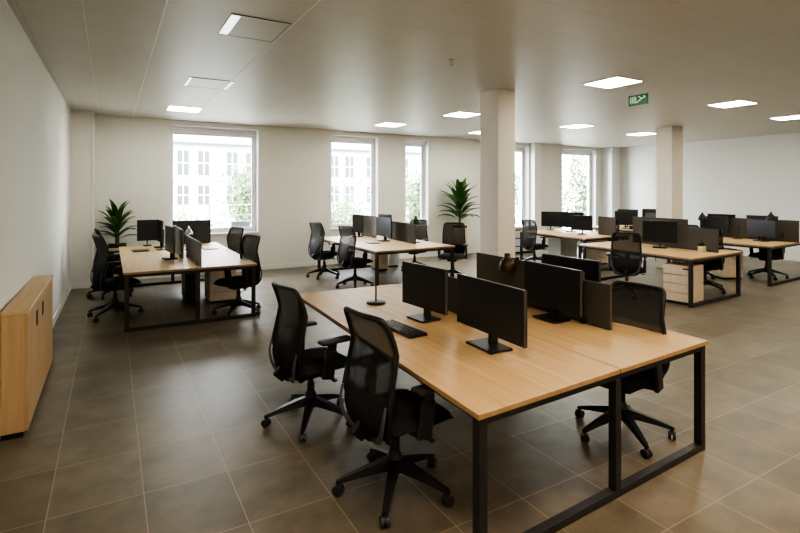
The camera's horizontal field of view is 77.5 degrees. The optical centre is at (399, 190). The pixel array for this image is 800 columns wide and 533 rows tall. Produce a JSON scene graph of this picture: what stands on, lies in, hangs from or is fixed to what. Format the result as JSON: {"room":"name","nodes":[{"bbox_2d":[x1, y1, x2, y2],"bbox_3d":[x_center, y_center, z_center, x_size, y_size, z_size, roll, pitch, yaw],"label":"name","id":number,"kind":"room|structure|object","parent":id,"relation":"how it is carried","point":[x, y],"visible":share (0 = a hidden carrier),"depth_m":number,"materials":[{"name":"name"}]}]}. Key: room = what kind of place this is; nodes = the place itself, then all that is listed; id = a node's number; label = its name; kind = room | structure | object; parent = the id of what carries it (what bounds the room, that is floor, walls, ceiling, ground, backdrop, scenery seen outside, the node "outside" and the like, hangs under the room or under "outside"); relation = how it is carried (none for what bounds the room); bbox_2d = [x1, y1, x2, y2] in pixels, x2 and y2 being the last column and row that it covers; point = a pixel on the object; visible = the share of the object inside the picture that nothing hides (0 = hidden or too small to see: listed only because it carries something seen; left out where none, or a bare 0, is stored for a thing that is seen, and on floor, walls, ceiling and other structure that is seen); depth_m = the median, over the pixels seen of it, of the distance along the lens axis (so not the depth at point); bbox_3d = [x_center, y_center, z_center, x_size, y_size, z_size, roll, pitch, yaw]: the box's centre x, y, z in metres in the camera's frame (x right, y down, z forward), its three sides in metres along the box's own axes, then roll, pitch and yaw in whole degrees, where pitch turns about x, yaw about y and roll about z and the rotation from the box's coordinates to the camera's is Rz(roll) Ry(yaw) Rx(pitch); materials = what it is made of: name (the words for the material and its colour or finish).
{"room":"open-plan office","nodes":[
{"label":"open-plan office","id":0,"kind":"room"},
{"bbox_2d":[0,0,69,316],"bbox_3d":[-2.646,0.150,2.974,0.200,3.200,15.203,0,0,-30],"label":"wall","id":1,"kind":"structure","parent":0,"point":[34,114],"depth_m":4.82,"materials":[{"name":"paint"}]},
{"bbox_2d":[53,284,70,326],"bbox_3d":[-2.381,1.700,2.723,0.015,0.100,14.101,0,0,-30],"label":"baseboard","id":2,"kind":"structure","parent":1,"relation":"attached to","point":[64,299],"depth_m":7.32,"materials":[{"name":"white paint"}]},
{"bbox_2d":[70,110,91,283],"bbox_3d":[-5.847,0.150,9.163,0.355,3.200,0.480,0,0,-30],"label":"wall","id":3,"kind":"structure","parent":1,"relation":"attached to","point":[80,120],"depth_m":8.95,"materials":[{"name":"paint"}]},
{"bbox_2d":[71,282,91,288],"bbox_3d":[-5.713,1.700,8.952,0.375,0.100,0.020,0,0,-30],"label":"baseboard","id":4,"kind":"structure","parent":3,"relation":"attached to","point":[86,284],"depth_m":8.93,"materials":[{"name":"white paint"}]},
{"bbox_2d":[95,115,601,264],"bbox_3d":[0.442,0.150,13.299,15.385,3.200,0.360,0,0,-30],"label":"wall","id":5,"kind":"structure","parent":0,"point":[131,153],"depth_m":11.42,"materials":[{"name":"paint"}]},
{"bbox_2d":[92,111,94,280],"bbox_3d":[-5.689,0.150,9.243,0.038,3.200,0.500,0,0,-30],"label":"trim","id":6,"kind":"structure","parent":5,"relation":"attached to","point":[93,112],"depth_m":9.03,"materials":[{"name":"white paint"}]},
{"bbox_2d":[168,124,259,234],"bbox_3d":[-3.961,-0.220,10.651,1.860,2.300,0.260,0,0,-30],"label":"window","id":7,"kind":"structure","parent":5,"relation":"in","point":[181,129],"depth_m":10.84,"materials":[{"name":"white paint"}]},
{"bbox_2d":[329,134,378,229],"bbox_3d":[-1.154,-0.220,12.279,1.330,2.300,0.260,0,0,-30],"label":"window","id":8,"kind":"structure","parent":5,"relation":"in","point":[373,141],"depth_m":12.51,"materials":[{"name":"white paint"}]},
{"bbox_2d":[133,242,579,279],"bbox_3d":[0.690,1.700,13.225,14.990,0.100,0.015,0,0,-30],"label":"baseboard","id":9,"kind":"structure","parent":5,"relation":"attached to","point":[328,262],"depth_m":11.52,"materials":[{"name":"white paint"}]},
{"bbox_2d":[405,138,428,225],"bbox_3d":[0.398,-0.220,13.180,0.760,2.300,0.260,0,0,-30],"label":"window","id":10,"kind":"structure","parent":5,"relation":"in","point":[423,143],"depth_m":13.33,"materials":[{"name":"white paint"}]},
{"bbox_2d":[515,145,528,224],"bbox_3d":[3.162,0.140,14.784,1.650,3.020,0.260,0,0,-30],"label":"window","id":11,"kind":"structure","parent":5,"relation":"in","point":[524,150],"depth_m":15.20,"materials":[{"name":"white paint"}]},
{"bbox_2d":[530,143,540,243],"bbox_3d":[4.114,0.150,15.105,0.280,3.200,0.200,0,0,-30],"label":"trim","id":12,"kind":"structure","parent":5,"relation":"attached to","point":[535,148],"depth_m":15.03,"materials":[{"name":"white paint"}]},
{"bbox_2d":[562,148,596,231],"bbox_3d":[5.795,0.050,16.312,1.660,2.840,0.260,0,0,-30],"label":"window","id":13,"kind":"structure","parent":5,"relation":"in","point":[592,154],"depth_m":16.66,"materials":[{"name":"white paint"}]},
{"bbox_2d":[602,147,620,216],"bbox_3d":[7.092,0.150,16.718,0.450,3.200,0.400,0,0,-30],"label":"trim","id":14,"kind":"structure","parent":5,"relation":"attached to","point":[611,156],"depth_m":16.57,"materials":[{"name":"white paint"}]},
{"bbox_2d":[0,246,799,532],"bbox_3d":[4.172,1.800,6.872,15.985,0.100,15.300,0,0,-30],"label":"floor","id":15,"kind":"structure","parent":0,"point":[159,430],"depth_m":3.52,"materials":[{"name":"ceramic"}]},
{"bbox_2d":[0,275,52,440],"bbox_3d":[-3.153,1.300,4.263,0.162,0.900,1.740,0,0,-30],"label":"sideboard","id":16,"kind":"object","parent":15,"relation":"on","point":[26,323],"visible":1,"depth_m":3.55,"materials":[{"name":"brown wood"}]},
{"bbox_2d":[87,228,133,299],"bbox_3d":[-4.820,1.183,8.324,0.696,1.134,0.666,0,0,-38],"label":"office chair","id":17,"kind":"object","parent":15,"relation":"on","point":[112,257],"visible":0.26,"depth_m":8.15,"materials":[{"name":"black plastic"}]},
{"bbox_2d":[93,199,136,276],"bbox_3d":[-5.258,0.945,9.303,0.842,1.610,0.734,0,0,-30],"label":"potted plant","id":18,"kind":"object","parent":15,"relation":"on","point":[116,220],"visible":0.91,"depth_m":9.23,"materials":[{"name":"green plant"}]},
{"bbox_2d":[87,234,143,322],"bbox_3d":[-3.954,1.172,6.958,0.683,1.156,0.678,0,0,43],"label":"office chair","id":19,"kind":"object","parent":15,"relation":"on","point":[101,281],"visible":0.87,"depth_m":6.78,"materials":[{"name":"black fabric"}]},
{"bbox_2d":[119,242,256,331],"bbox_3d":[-3.524,1.380,7.985,1.680,0.740,3.350,0,0,-30],"label":"desk","id":20,"kind":"object","parent":15,"relation":"on","point":[148,263],"visible":0.76,"depth_m":6.88,"materials":[{"name":"brown wood"}]},
{"bbox_2d":[137,220,156,245],"bbox_3d":[-4.660,0.770,9.187,0.337,0.477,0.180,0,0,-32],"label":"computer monitor","id":21,"kind":"object","parent":20,"relation":"on","point":[146,229],"visible":0.83,"depth_m":9.17,"materials":[{"name":"black plastic"}]},
{"bbox_2d":[153,219,164,247],"bbox_3d":[-4.306,0.764,8.924,0.180,0.490,0.534,0,0,-34],"label":"computer monitor","id":22,"kind":"object","parent":20,"relation":"on","point":[159,222],"visible":0.77,"depth_m":8.87,"materials":[{"name":"black plastic"}]},
{"bbox_2d":[162,225,177,259],"bbox_3d":[-3.422,0.764,7.402,0.180,0.490,0.551,0,0,-36],"label":"computer monitor","id":23,"kind":"object","parent":20,"relation":"on","point":[169,230],"visible":1,"depth_m":7.36,"materials":[{"name":"black plastic"}]},
{"bbox_2d":[173,225,183,258],"bbox_3d":[-3.550,0.794,7.970,0.050,0.429,1.250,0,0,-30],"label":"divider","id":24,"kind":"object","parent":20,"relation":"on","point":[179,233],"visible":0.75,"depth_m":7.72,"materials":[{"name":"grey fabric"}]},
{"bbox_2d":[172,220,210,243],"bbox_3d":[-3.986,0.784,9.538,0.680,0.449,0.050,0,0,-30],"label":"divider","id":25,"kind":"object","parent":20,"relation":"on","point":[201,229],"visible":0.61,"depth_m":9.59,"materials":[{"name":"fabric"}]},
{"bbox_2d":[186,235,201,266],"bbox_3d":[-2.978,0.846,7.174,0.050,0.327,1.340,0,0,-31],"label":"divider","id":26,"kind":"object","parent":20,"relation":"on","point":[193,246],"visible":1,"depth_m":7.00,"materials":[{"name":"grey fabric"}]},
{"bbox_2d":[182,273,194,301],"bbox_3d":[-3.397,1.475,8.084,0.220,0.550,0.506,0,0,-30],"label":"drawer pedestal","id":27,"kind":"object","parent":15,"relation":"on","point":[188,279],"visible":0.55,"depth_m":7.86,"materials":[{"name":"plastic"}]},
{"bbox_2d":[205,270,235,303],"bbox_3d":[-2.885,1.450,8.000,0.400,0.600,0.506,0,0,-30],"label":"drawer pedestal","id":28,"kind":"object","parent":15,"relation":"on","point":[214,293],"visible":0.52,"depth_m":7.77,"materials":[{"name":"brown wood"}]},
{"bbox_2d":[211,234,261,318],"bbox_3d":[-2.289,1.194,7.150,0.689,1.112,0.672,0,0,40],"label":"office chair","id":29,"kind":"object","parent":15,"relation":"on","point":[249,244],"visible":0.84,"depth_m":7.11,"materials":[{"name":"black fabric"}]},
{"bbox_2d":[227,226,246,292],"bbox_3d":[-3.016,1.194,8.717,0.677,1.112,0.685,0,0,-38],"label":"office chair","id":30,"kind":"object","parent":15,"relation":"on","point":[235,234],"visible":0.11,"depth_m":8.88,"materials":[{"name":"black fabric"}]},
{"bbox_2d":[261,281,350,442],"bbox_3d":[-0.691,1.218,3.821,0.697,1.064,0.669,0,0,-38],"label":"office chair","id":31,"kind":"object","parent":15,"relation":"on","point":[292,363],"visible":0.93,"depth_m":3.65,"materials":[{"name":"black plastic"}]},
{"bbox_2d":[306,222,339,279],"bbox_3d":[-1.515,1.183,10.109,0.676,1.134,0.684,0,0,-44],"label":"office chair","id":32,"kind":"object","parent":15,"relation":"on","point":[316,242],"visible":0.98,"depth_m":9.92,"materials":[{"name":"black fabric"}]},
{"bbox_2d":[336,225,373,288],"bbox_3d":[-0.832,1.183,9.081,0.697,1.134,0.669,0,0,-44],"label":"office chair","id":33,"kind":"object","parent":15,"relation":"on","point":[347,243],"visible":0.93,"depth_m":8.90,"materials":[{"name":"black fabric"}]},
{"bbox_2d":[371,254,387,270],"bbox_3d":[-0.458,1.460,11.086,0.260,0.580,0.456,0,0,-20],"label":"drawer pedestal","id":34,"kind":"object","parent":15,"relation":"on","point":[383,259],"visible":0.32,"depth_m":10.90,"materials":[{"name":"brown wood"}]},
{"bbox_2d":[318,235,454,285],"bbox_3d":[-0.399,1.380,10.001,1.690,0.740,2.900,0,0,-30],"label":"desk","id":35,"kind":"object","parent":15,"relation":"on","point":[393,246],"visible":0.5,"depth_m":9.19,"materials":[{"name":"brown wood"}]},
{"bbox_2d":[352,214,362,236],"bbox_3d":[-0.936,0.764,11.007,0.180,0.490,0.450,0,0,-34],"label":"computer monitor","id":36,"kind":"object","parent":35,"relation":"on","point":[357,220],"visible":0.83,"depth_m":10.99,"materials":[{"name":"black plastic"}]},
{"bbox_2d":[361,215,376,237],"bbox_3d":[-0.693,0.774,11.015,0.050,0.469,0.750,0,0,-30],"label":"divider","id":37,"kind":"object","parent":35,"relation":"on","point":[369,222],"visible":0.97,"depth_m":10.96,"materials":[{"name":"grey fabric"}]},
{"bbox_2d":[376,217,391,241],"bbox_3d":[-0.326,0.770,10.055,0.180,0.477,0.551,0,0,-34],"label":"computer monitor","id":38,"kind":"object","parent":35,"relation":"on","point":[383,224],"visible":1,"depth_m":10.02,"materials":[{"name":"black plastic"}]},
{"bbox_2d":[387,221,415,243],"bbox_3d":[0.017,0.821,10.052,0.054,0.377,1.335,0,0,-25],"label":"divider","id":39,"kind":"object","parent":35,"relation":"on","point":[405,232],"visible":0.86,"depth_m":9.87,"materials":[{"name":"grey fabric"}]},
{"bbox_2d":[332,306,453,528],"bbox_3d":[-0.022,1.210,2.942,0.683,1.080,0.682,0,0,-38],"label":"office chair","id":40,"kind":"object","parent":15,"relation":"on","point":[378,412],"visible":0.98,"depth_m":2.77,"materials":[{"name":"black plastic"}]},
{"bbox_2d":[388,254,398,266],"bbox_3d":[-0.217,1.460,11.605,0.260,0.580,0.406,0,0,-25],"label":"drawer pedestal","id":41,"kind":"object","parent":15,"relation":"on","point":[393,259],"visible":0.47,"depth_m":11.42,"materials":[{"name":"grey paint"}]},
{"bbox_2d":[401,219,428,270],"bbox_3d":[0.319,1.194,11.021,0.681,1.112,0.686,0,0,28],"label":"office chair","id":42,"kind":"object","parent":15,"relation":"on","point":[421,230],"visible":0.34,"depth_m":11.10,"materials":[{"name":"black fabric"}]},
{"bbox_2d":[438,222,468,276],"bbox_3d":[1.019,1.194,9.894,0.679,1.112,0.684,0,0,-8],"label":"office chair","id":43,"kind":"object","parent":15,"relation":"on","point":[453,233],"visible":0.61,"depth_m":10.06,"materials":[{"name":"black fabric"}]},
{"bbox_2d":[437,177,479,243],"bbox_3d":[1.644,0.690,13.101,1.316,2.119,1.089,0,0,-30],"label":"potted plant","id":44,"kind":"object","parent":15,"relation":"on","point":[459,197],"visible":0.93,"depth_m":13.05,"materials":[{"name":"green plant"}]},
{"bbox_2d":[300,277,707,532],"bbox_3d":[0.556,1.380,4.077,2.185,0.740,2.965,0,0,-30],"label":"desk","id":45,"kind":"object","parent":15,"relation":"on","point":[558,361],"visible":0.72,"depth_m":3.00,"materials":[{"name":"brown wood"}]},
{"bbox_2d":[367,259,384,304],"bbox_3d":[-0.216,0.809,4.476,0.170,0.400,0.170,0,0,-30],"label":"pole stand","id":46,"kind":"object","parent":45,"relation":"on","point":[375,301],"visible":1,"depth_m":4.47,"materials":[{"name":"black metal"}]},
{"bbox_2d":[386,319,427,338],"bbox_3d":[0.008,0.997,3.612,0.150,0.022,0.440,0,0,-34],"label":"keyboard","id":47,"kind":"object","parent":45,"relation":"on","point":[400,328],"visible":0.89,"depth_m":3.54,"materials":[{"name":"black plastic"}]},
{"bbox_2d":[402,261,447,322],"bbox_3d":[0.186,0.796,3.923,0.180,0.426,0.551,0,0,-35],"label":"computer monitor","id":48,"kind":"object","parent":45,"relation":"on","point":[423,286],"visible":1,"depth_m":3.88,"materials":[{"name":"black plastic"}]},
{"bbox_2d":[448,276,456,313],"bbox_3d":[0.408,0.865,4.208,0.051,0.289,0.630,0,0,-29],"label":"divider","id":49,"kind":"object","parent":45,"relation":"on","point":[452,282],"visible":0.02,"depth_m":4.14,"materials":[{"name":"grey fabric"}]},
{"bbox_2d":[457,273,526,353],"bbox_3d":[0.574,0.796,3.224,0.180,0.426,0.686,0,0,-28],"label":"computer monitor","id":50,"kind":"object","parent":45,"relation":"on","point":[498,310],"visible":1,"depth_m":3.18,"materials":[{"name":"black plastic"}]},
{"bbox_2d":[477,252,611,329],"bbox_3d":[1.154,0.815,4.317,0.052,0.389,1.612,0,0,-28],"label":"divider","id":51,"kind":"object","parent":45,"relation":"on","point":[597,296],"visible":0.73,"depth_m":3.81,"materials":[{"name":"grey fabric"}]},
{"bbox_2d":[499,253,518,271],"bbox_3d":[0.989,0.636,4.482,0.209,0.158,0.148,0,0,-30],"label":"vase","id":52,"kind":"object","parent":51,"relation":"attached to","point":[507,264],"visible":0.95,"depth_m":4.42,"materials":[{"name":"brown ceramic"}]},
{"bbox_2d":[524,260,582,323],"bbox_3d":[1.190,0.796,3.917,0.180,0.426,0.607,0,0,-27],"label":"computer monitor","id":53,"kind":"object","parent":45,"relation":"on","point":[557,288],"visible":0.94,"depth_m":3.87,"materials":[{"name":"black plastic"}]},
{"bbox_2d":[542,253,600,282],"bbox_3d":[1.466,0.790,4.297,0.180,0.439,0.596,0,0,-32],"label":"computer monitor","id":54,"kind":"object","parent":45,"relation":"on","point":[592,268],"visible":0.2,"depth_m":4.19,"materials":[{"name":"black plastic"}]},
{"bbox_2d":[515,225,532,253],"bbox_3d":[3.359,1.377,14.225,0.910,0.745,0.506,0,0,-30],"label":"storage cabinet","id":55,"kind":"object","parent":15,"relation":"on","point":[518,228],"visible":0.29,"depth_m":13.92,"materials":[{"name":"grey paint"}]},
{"bbox_2d":[520,219,548,262],"bbox_3d":[3.208,1.210,11.880,0.686,1.080,0.681,0,0,-32],"label":"office chair","id":56,"kind":"object","parent":15,"relation":"on","point":[529,230],"visible":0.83,"depth_m":11.71,"materials":[{"name":"black fabric"}]},
{"bbox_2d":[548,237,576,257],"bbox_3d":[4.100,1.450,12.546,0.500,0.600,0.506,0,0,-20],"label":"drawer pedestal","id":57,"kind":"object","parent":15,"relation":"on","point":[557,246],"visible":0.55,"depth_m":12.35,"materials":[{"name":"grey paint"}]},
{"bbox_2d":[519,228,610,270],"bbox_3d":[4.151,1.380,12.023,1.850,0.740,2.270,0,0,-30],"label":"desk","id":58,"kind":"object","parent":15,"relation":"on","point":[561,233],"visible":0.52,"depth_m":11.56,"materials":[{"name":"brown wood"}]},
{"bbox_2d":[541,211,558,229],"bbox_3d":[3.883,0.770,12.864,0.461,0.477,0.180,0,0,32],"label":"computer monitor","id":59,"kind":"object","parent":58,"relation":"on","point":[550,219],"visible":0.94,"depth_m":12.85,"materials":[{"name":"black plastic"}]},
{"bbox_2d":[559,212,583,231],"bbox_3d":[4.265,0.766,12.405,0.607,0.486,0.180,0,0,36],"label":"computer monitor","id":60,"kind":"object","parent":58,"relation":"on","point":[565,218],"visible":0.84,"depth_m":12.45,"materials":[{"name":"black plastic"}]},
{"bbox_2d":[572,215,592,233],"bbox_3d":[4.267,0.790,11.665,0.461,0.439,0.180,0,0,32],"label":"computer monitor","id":61,"kind":"object","parent":58,"relation":"on","point":[579,222],"visible":1,"depth_m":11.65,"materials":[{"name":"black plastic"}]},
{"bbox_2d":[598,216,615,235],"bbox_3d":[4.731,0.799,11.382,0.054,0.419,0.502,0,0,-24],"label":"divider","id":62,"kind":"object","parent":58,"relation":"on","point":[606,225],"visible":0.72,"depth_m":11.38,"materials":[{"name":"grey fabric"}]},
{"bbox_2d":[586,240,607,264],"bbox_3d":[4.753,1.460,12.001,0.340,0.580,0.406,0,0,-20],"label":"drawer pedestal","id":63,"kind":"object","parent":15,"relation":"on","point":[598,255],"visible":0.41,"depth_m":11.85,"materials":[{"name":"brown wood"}]},
{"bbox_2d":[580,225,655,261],"bbox_3d":[6.452,1.380,13.687,1.700,0.740,2.400,0,0,-30],"label":"desk","id":64,"kind":"object","parent":15,"relation":"on","point":[595,227],"visible":0.04,"depth_m":13.78,"materials":[{"name":"brown wood"}]},
{"bbox_2d":[615,211,635,228],"bbox_3d":[6.069,0.775,13.403,0.534,0.469,0.180,0,0,18],"label":"computer monitor","id":65,"kind":"object","parent":64,"relation":"on","point":[625,218],"visible":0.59,"depth_m":13.39,"materials":[{"name":"black plastic"}]},
{"bbox_2d":[575,280,675,458],"bbox_3d":[1.581,1.221,3.609,0.696,1.058,0.668,0,0,-34],"label":"office chair","id":66,"kind":"object","parent":15,"relation":"on","point":[640,305],"visible":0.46,"depth_m":3.56,"materials":[{"name":"black plastic"}]},
{"bbox_2d":[606,232,646,280],"bbox_3d":[3.811,1.210,8.328,0.676,1.080,0.689,0,0,28],"label":"office chair","id":67,"kind":"object","parent":15,"relation":"on","point":[625,257],"visible":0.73,"depth_m":8.14,"materials":[{"name":"black fabric"}]},
{"bbox_2d":[577,241,741,307],"bbox_3d":[4.536,1.380,8.870,1.750,0.740,2.310,0,0,-30],"label":"desk","id":68,"kind":"object","parent":15,"relation":"on","point":[670,253],"visible":0.72,"depth_m":8.18,"materials":[{"name":"brown wood"}]},
{"bbox_2d":[643,220,677,248],"bbox_3d":[4.617,0.770,8.851,0.551,0.477,0.180,0,0,32],"label":"computer monitor","id":69,"kind":"object","parent":68,"relation":"on","point":[653,231],"visible":1,"depth_m":8.84,"materials":[{"name":"black plastic"}]},
{"bbox_2d":[633,216,687,245],"bbox_3d":[4.840,0.754,9.312,0.054,0.509,1.156,0,0,-24],"label":"divider","id":70,"kind":"object","parent":68,"relation":"on","point":[637,221],"visible":0.34,"depth_m":9.52,"materials":[{"name":"grey fabric"}]},
{"bbox_2d":[665,227,718,252],"bbox_3d":[5.008,0.820,8.595,0.056,0.379,1.011,0,0,-22],"label":"divider","id":71,"kind":"object","parent":68,"relation":"on","point":[688,238],"visible":0.85,"depth_m":8.47,"materials":[{"name":"grey fabric"}]},
{"bbox_2d":[663,262,703,304],"bbox_3d":[4.455,1.450,7.836,0.426,0.600,0.420,0,0,-36],"label":"drawer pedestal","id":72,"kind":"object","parent":15,"relation":"on","point":[675,274],"visible":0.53,"depth_m":7.72,"materials":[{"name":"brown wood"}]},
{"bbox_2d":[686,228,725,293],"bbox_3d":[5.347,1.210,8.727,0.692,1.080,0.682,0,0,-35],"label":"office chair","id":73,"kind":"object","parent":15,"relation":"on","point":[716,264],"visible":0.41,"depth_m":8.66,"materials":[{"name":"black fabric"}]},
{"bbox_2d":[709,248,742,278],"bbox_3d":[6.575,1.460,10.050,0.400,0.580,0.456,0,0,0],"label":"drawer pedestal","id":74,"kind":"object","parent":15,"relation":"on","point":[729,271],"visible":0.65,"depth_m":9.83,"materials":[{"name":"brown wood"}]},
{"bbox_2d":[667,237,799,286],"bbox_3d":[7.118,1.380,10.467,1.980,0.740,2.040,0,0,-30],"label":"desk","id":75,"kind":"object","parent":15,"relation":"on","point":[727,241],"visible":0.39,"depth_m":9.50,"materials":[{"name":"brown wood"}]},
{"bbox_2d":[700,216,727,232],"bbox_3d":[6.949,0.785,11.027,0.180,0.447,0.590,0,0,-30],"label":"computer monitor","id":76,"kind":"object","parent":75,"relation":"on","point":[713,222],"visible":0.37,"depth_m":10.97,"materials":[{"name":"black plastic"}]},
{"bbox_2d":[723,218,798,242],"bbox_3d":[7.332,0.794,10.556,0.051,0.429,1.900,0,0,-29],"label":"divider","id":77,"kind":"object","parent":75,"relation":"on","point":[790,228],"visible":0.48,"depth_m":10.05,"materials":[{"name":"grey fabric"}]},
{"bbox_2d":[747,219,775,241],"bbox_3d":[7.266,0.796,10.022,0.180,0.426,0.551,0,0,-22],"label":"computer monitor","id":78,"kind":"object","parent":75,"relation":"on","point":[758,228],"visible":1,"depth_m":10.00,"materials":[{"name":"black plastic"}]},
{"bbox_2d":[747,231,788,280],"bbox_3d":[7.407,1.210,10.076,0.690,1.080,0.678,0,0,-32],"label":"office chair","id":79,"kind":"object","parent":15,"relation":"on","point":[777,254],"visible":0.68,"depth_m":10.01,"materials":[{"name":"black plastic"}]},
{"bbox_2d":[7,0,799,147],"bbox_3d":[4.172,-1.500,6.872,15.985,0.100,15.300,0,0,-30],"label":"ceiling","id":80,"kind":"structure","parent":0,"point":[345,65],"depth_m":5.53,"materials":[{"name":"white paint"}]},
{"bbox_2d":[133,0,167,115],"bbox_3d":[-1.582,-1.448,3.464,0.014,0.004,14.580,0,0,-30],"label":"trim","id":81,"kind":"structure","parent":80,"relation":"attached to","point":[166,3],"depth_m":4.98,"materials":[{"name":"white paint"}]},
{"bbox_2d":[166,105,202,112],"bbox_3d":[-3.815,-1.446,8.805,0.550,0.008,0.550,0,0,-30],"label":"recessed light","id":82,"kind":"object","parent":80,"relation":"in","point":[169,108],"visible":1,"depth_m":8.83,"materials":[{"name":"grey paint"}]},
{"bbox_2d":[167,106,200,111],"bbox_3d":[-3.815,-1.447,8.805,0.514,0.004,0.514,0,0,-30],"label":"diffuser","id":83,"kind":"object","parent":82,"relation":"attached to","point":[170,108],"depth_m":8.83,"materials":[{"name":"white plastic"}]},
{"bbox_2d":[183,77,234,89],"bbox_3d":[-2.578,-1.446,6.713,0.560,0.007,0.600,0,0,-30],"label":"ceiling panel","id":84,"kind":"object","parent":80,"relation":"attached to","point":[191,81],"visible":1,"depth_m":6.70,"materials":[{"name":"grey"}]},
{"bbox_2d":[188,0,320,120],"bbox_3d":[-0.717,-1.448,3.966,0.014,0.004,14.580,0,0,-30],"label":"trim","id":85,"kind":"structure","parent":80,"relation":"attached to","point":[318,1],"depth_m":4.89,"materials":[{"name":"white paint"}]},
{"bbox_2d":[218,13,290,41],"bbox_3d":[-1.307,-1.446,4.444,0.500,0.007,0.600,0,0,-30],"label":"ceiling panel","id":86,"kind":"object","parent":80,"relation":"attached to","point":[237,25],"visible":1,"depth_m":4.40,"materials":[{"name":"grey"}]},
{"bbox_2d":[442,111,479,117],"bbox_3d":[1.177,-1.446,9.447,0.550,0.008,0.550,0,0,-30],"label":"recessed light","id":87,"kind":"object","parent":80,"relation":"in","point":[455,114],"visible":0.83,"depth_m":9.41,"materials":[{"name":"white plastic"}]},
{"bbox_2d":[560,124,593,128],"bbox_3d":[3.945,-1.446,11.134,0.550,0.008,0.550,0,0,-30],"label":"recessed light","id":88,"kind":"object","parent":80,"relation":"in","point":[574,126],"visible":1,"depth_m":11.16,"materials":[{"name":"white plastic"}]},
{"bbox_2d":[563,124,588,127],"bbox_3d":[3.945,-1.447,11.134,0.514,0.004,0.514,0,0,-30],"label":"diffuser","id":89,"kind":"object","parent":88,"relation":"attached to","point":[575,125],"depth_m":11.16,"materials":[{"name":"white plastic"}]},
{"bbox_2d":[582,76,643,88],"bbox_3d":[2.843,-1.446,6.656,0.550,0.008,0.550,0,0,-30],"label":"recessed light","id":90,"kind":"object","parent":80,"relation":"in","point":[617,81],"visible":1,"depth_m":6.63,"materials":[{"name":"white plastic"}]},
{"bbox_2d":[628,89,647,106],"bbox_3d":[3.420,-1.342,7.153,0.023,0.214,0.300,0,0,-30],"label":"exit sign","id":91,"kind":"object","parent":80,"relation":"hanging from","point":[639,99],"visible":1,"depth_m":7.14,"materials":[{"name":"green plastic"}]},
{"bbox_2d":[706,100,757,107],"bbox_3d":[5.532,-1.446,8.298,0.550,0.008,0.550,0,0,-30],"label":"recessed light","id":92,"kind":"object","parent":80,"relation":"in","point":[738,102],"visible":1,"depth_m":8.31,"materials":[{"name":"white plastic"}]},
{"bbox_2d":[480,88,514,257],"bbox_3d":[1.422,0.150,7.262,0.330,3.200,0.395,0,0,-30],"label":"column","id":93,"kind":"structure","parent":0,"point":[497,106],"depth_m":7.11,"materials":[{"name":"beige paint"}]},
{"bbox_2d":[656,126,682,267],"bbox_3d":[6.152,0.150,11.374,0.420,3.200,0.380,0,0,-30],"label":"column","id":94,"kind":"structure","parent":0,"point":[669,140],"depth_m":11.24,"materials":[{"name":"beige paint"}]},
{"bbox_2d":[621,132,799,257],"bbox_3d":[10.886,0.150,10.827,0.200,3.200,15.200,0,0,-30],"label":"wall","id":95,"kind":"structure","parent":0,"point":[741,177],"depth_m":13.73,"materials":[{"name":"paint"}]},
{"label":"outside","id":96,"kind":"structure","parent":0,"visible":0},
{"bbox_3d":[-16.356,9.850,68.031,120.000,0.200,105.900,0,0,-30],"label":"street","id":97,"kind":"object","parent":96,"visible":0},
{"bbox_2d":[173,208,226,227],"bbox_3d":[-11.979,5.101,27.983,6.732,9.315,5.689,0,0,40],"label":"tree","id":98,"kind":"object","parent":97,"relation":"on","point":[183,213],"visible":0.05,"depth_m":29.85,"materials":[{"name":"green plant"}]},
{"bbox_2d":[217,144,250,227],"bbox_3d":[-7.314,2.935,24.859,3.251,13.643,3.950,0,0,34],"label":"tree","id":99,"kind":"object","parent":97,"relation":"on","point":[243,195],"visible":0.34,"depth_m":24.11,"materials":[{"name":"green plant"}]},
{"bbox_2d":[173,134,420,227],"bbox_3d":[-16.963,-3.250,51.145,46.000,26.000,6.500,0,0,-30],"label":"neighbouring building","id":100,"kind":"structure","parent":97,"relation":"on","point":[199,162],"depth_m":47.85,"materials":[{"name":"grey"}]},
{"bbox_2d":[332,181,369,223],"bbox_3d":[-3.227,4.562,26.339,5.664,10.393,4.814,0,0,-30],"label":"tree","id":101,"kind":"object","parent":97,"relation":"on","point":[348,209],"visible":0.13,"depth_m":26.30,"materials":[{"name":"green plant"}]},
{"bbox_2d":[406,156,420,220],"bbox_3d":[1.452,3.760,27.545,3.356,11.994,2.913,0,0,-30],"label":"tree","id":102,"kind":"object","parent":97,"relation":"on","point":[415,194],"visible":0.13,"depth_m":27.08,"materials":[{"name":"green plant"}]},
{"bbox_2d":[515,152,519,224],"bbox_3d":[6.136,3.060,30.094,4.317,13.393,4.830,0,0,22],"label":"tree","id":103,"kind":"object","parent":97,"relation":"on","point":[517,178],"visible":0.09,"depth_m":29.03,"materials":[{"name":"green plant"}]},
{"bbox_2d":[562,155,586,230],"bbox_3d":[12.512,2.306,33.264,8.026,14.901,5.478,0,0,14],"label":"tree","id":104,"kind":"object","parent":97,"relation":"on","point":[582,207],"visible":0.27,"depth_m":32.61,"materials":[{"name":"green plant"}]},
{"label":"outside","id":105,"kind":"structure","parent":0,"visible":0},
{"bbox_3d":[-4.481,2.200,11.308,5.600,0.100,1.140,0,0,-30],"label":"balcony slab","id":106,"kind":"object","parent":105,"visible":0},
{"bbox_2d":[173,204,250,227],"bbox_3d":[-4.667,1.234,11.628,4.630,1.832,0.030,0,0,-30],"label":"balcony railing","id":107,"kind":"object","parent":106,"relation":"on","point":[209,205],"visible":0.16,"depth_m":11.72,"materials":[{"name":"grey metal"}]},
{"bbox_2d":[230,210,249,226],"bbox_3d":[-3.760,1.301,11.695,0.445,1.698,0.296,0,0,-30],"label":"planter","id":108,"kind":"object","parent":106,"relation":"on","point":[239,223],"visible":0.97,"depth_m":11.64,"materials":[{"name":"grey plastic"}]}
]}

